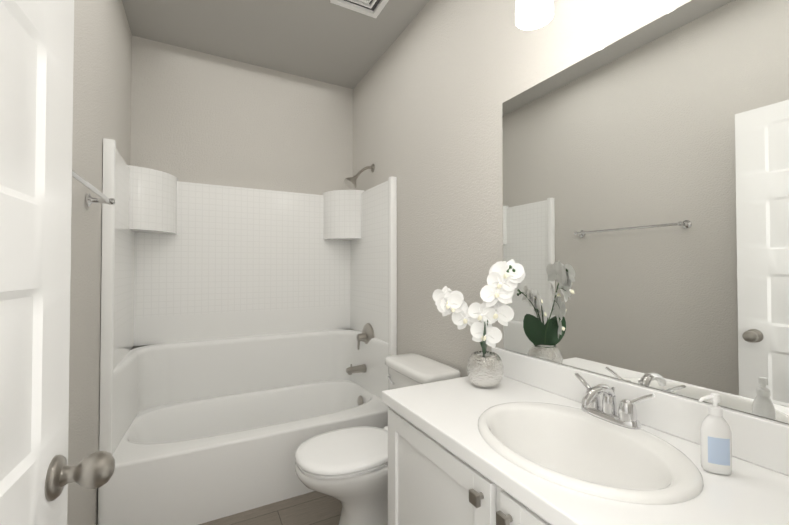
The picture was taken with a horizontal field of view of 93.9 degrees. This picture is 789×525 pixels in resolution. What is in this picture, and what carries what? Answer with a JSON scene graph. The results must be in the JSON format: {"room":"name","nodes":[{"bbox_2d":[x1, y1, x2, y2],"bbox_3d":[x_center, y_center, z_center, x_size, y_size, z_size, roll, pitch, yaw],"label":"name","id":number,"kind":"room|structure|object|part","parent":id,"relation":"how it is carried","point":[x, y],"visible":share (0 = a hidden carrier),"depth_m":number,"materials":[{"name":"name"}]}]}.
{"room":"bathroom","nodes":[
{"label":"bathroom","id":0,"kind":"room"},
{"bbox_2d":[67,0,131,524],"bbox_3d":[-0.916,-0.116,0.788,0.100,2.740,3.680,0,-1,-28],"label":"wall","id":1,"kind":"structure","parent":0,"point":[102,64],"depth_m":1.50,"materials":[{"name":"grey paint"}]},
{"bbox_2d":[72,170,114,206],"bbox_3d":[-1.003,-0.250,1.160,0.089,0.052,0.747,0,-1,-28],"label":"towel rail","id":2,"kind":"object","parent":1,"relation":"attached to","point":[103,198],"visible":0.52,"depth_m":1.35,"materials":[{"name":"silver metal"}]},
{"bbox_2d":[130,35,352,349],"bbox_3d":[-1.042,-0.085,2.748,1.520,2.740,0.100,0,-1,-28],"label":"wall","id":3,"kind":"structure","parent":0,"point":[200,117],"depth_m":2.65,"materials":[{"name":"grey paint"}]},
{"bbox_2d":[199,491,341,524],"bbox_3d":[-0.201,1.310,1.146,1.720,0.100,3.680,0,-1,-28],"label":"floor","id":4,"kind":"structure","parent":0,"point":[314,508],"depth_m":1.86,"materials":[{"name":"brown wood"}]},
{"bbox_2d":[98,138,396,524],"bbox_3d":[-0.823,0.273,2.333,1.515,2.010,0.822,0,-1,-28],"label":"bathtub","id":5,"kind":"object","parent":4,"relation":"on","point":[241,377],"visible":0.92,"depth_m":2.45,"materials":[{"name":"white acrylic"}]},
{"bbox_3d":[-0.277,0.757,2.627,0.141,0.073,0.062,0,-1,-28],"label":"spout","id":6,"kind":"part","parent":5,"relation":"part of","materials":[{"name":"silver metal"}]},
{"bbox_2d":[295,353,460,524],"bbox_3d":[-0.096,0.888,1.752,0.738,0.763,0.448,0,-1,-28],"label":"toilet","id":7,"kind":"object","parent":4,"relation":"on","point":[347,468],"visible":0.65,"depth_m":1.63,"materials":[{"name":"white ceramic"}]},
{"bbox_3d":[-0.197,0.858,1.699,0.505,0.046,0.384,0,-1,-28],"label":"seat","id":8,"kind":"part","parent":7,"relation":"part of","materials":[{"name":"white plastic"}]},
{"bbox_3d":[-0.102,1.076,1.746,0.724,0.386,0.376,0,-1,-28],"label":"bowl","id":9,"kind":"part","parent":7,"relation":"part of","materials":[{"name":"white ceramic"}]},
{"bbox_3d":[-0.021,0.610,1.929,0.022,0.035,0.095,0,-1,-28],"label":"lever","id":10,"kind":"part","parent":7,"relation":"part of","materials":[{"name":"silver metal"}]},
{"bbox_3d":[0.133,0.725,1.877,0.204,0.337,0.424,0,-1,-28],"label":"tank","id":11,"kind":"part","parent":7,"relation":"part of","materials":[{"name":"white ceramic"}]},
{"bbox_3d":[0.130,0.532,1.878,0.226,0.048,0.448,0,-1,-28],"label":"tank lid","id":12,"kind":"part","parent":7,"relation":"part of","materials":[{"name":"white ceramic"}]},
{"bbox_2d":[382,347,788,524],"bbox_3d":[0.450,0.798,0.947,0.560,0.916,1.132,0,-1,-28],"label":"bathroom vanity","id":13,"kind":"object","parent":4,"relation":"on","point":[529,440],"visible":1,"depth_m":0.96,"materials":[{"name":"white paint"}]},
{"bbox_2d":[432,259,524,387],"bbox_3d":[0.313,0.226,1.409,0.175,0.474,0.381,0,-1,-28],"label":"orchid","id":14,"kind":"object","parent":13,"relation":"on","point":[485,368],"visible":1,"depth_m":1.34,"materials":[{"name":"white plant"}]},
{"bbox_2d":[478,402,703,504],"bbox_3d":[0.454,0.493,0.939,0.430,0.194,0.524,0,-1,-28],"label":"sink","id":15,"kind":"object","parent":13,"relation":"in","point":[594,453],"depth_m":0.96,"materials":[{"name":"white ceramic"}]},
{"bbox_2d":[574,373,654,429],"bbox_3d":[0.573,0.393,1.028,0.141,0.103,0.226,0,-1,-28],"label":"faucet","id":16,"kind":"object","parent":13,"relation":"on","point":[606,416],"depth_m":1.02,"materials":[{"name":"silver metal"}]},
{"bbox_2d":[698,393,731,474],"bbox_3d":[0.693,0.369,0.798,0.059,0.168,0.048,0,-1,-28],"label":"soap dispenser","id":17,"kind":"object","parent":13,"relation":"on","point":[716,442],"visible":1,"depth_m":0.79,"materials":[{"name":"white plastic"}]},
{"bbox_2d":[122,0,429,88],"bbox_3d":[-0.201,-1.530,1.191,1.720,0.100,3.680,0,-1,-28],"label":"ceiling","id":18,"kind":"structure","parent":0,"point":[326,41],"depth_m":2.32,"materials":[{"name":"grey paint"}]},
{"bbox_2d":[330,0,388,17],"bbox_3d":[-0.167,-1.455,1.989,0.280,0.020,0.280,0,-1,-28],"label":"ceiling vent","id":19,"kind":"object","parent":18,"relation":"in","point":[372,8],"visible":0.98,"depth_m":2.08,"materials":[{"name":"white plastic"}]},
{"bbox_2d":[353,0,788,424],"bbox_3d":[0.514,-0.104,1.549,0.100,2.740,3.680,0,-1,-28],"label":"wall","id":20,"kind":"structure","parent":0,"point":[438,84],"depth_m":1.86,"materials":[{"name":"grey paint"}]},
{"bbox_2d":[515,0,552,29],"bbox_3d":[0.612,-0.947,1.036,0.216,0.280,0.660,0,-1,-28],"label":"vanity light","id":21,"kind":"object","parent":20,"relation":"attached to","point":[532,14],"visible":1,"depth_m":1.25,"materials":[{"name":"white glass"}]},
{"bbox_2d":[491,347,788,475],"bbox_3d":[0.688,0.406,1.080,0.020,0.105,1.132,0,-1,-28],"label":"backsplash","id":22,"kind":"structure","parent":20,"relation":"attached to","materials":[{"name":"white stone"}]},
{"bbox_2d":[502,0,788,422],"bbox_3d":[0.704,-0.164,1.076,0.006,1.028,1.054,0,-1,-28],"label":"mirror","id":23,"kind":"object","parent":20,"relation":"attached to","point":[645,205],"visible":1,"depth_m":1.00,"materials":[{"name":"clear glass"}]},
{"bbox_3d":[0.325,-0.125,0.180,1.520,2.740,0.120,0,-1,-28],"label":"wall","id":24,"kind":"structure","parent":0,"visible":0},
{"bbox_2d":[0,0,114,524],"bbox_3d":[-0.411,0.223,0.301,0.195,2.030,0.770,0,-1,-28],"label":"door leaf","id":25,"kind":"structure","parent":24,"relation":"in","point":[38,474],"depth_m":0.54,"materials":[{"name":"white paint"}]},
{"bbox_3d":[-0.569,0.345,0.596,0.195,0.066,0.098,0,-1,-28],"label":"knob","id":26,"kind":"part","parent":25,"relation":"part of","materials":[{"name":"silver metal"}]}
]}

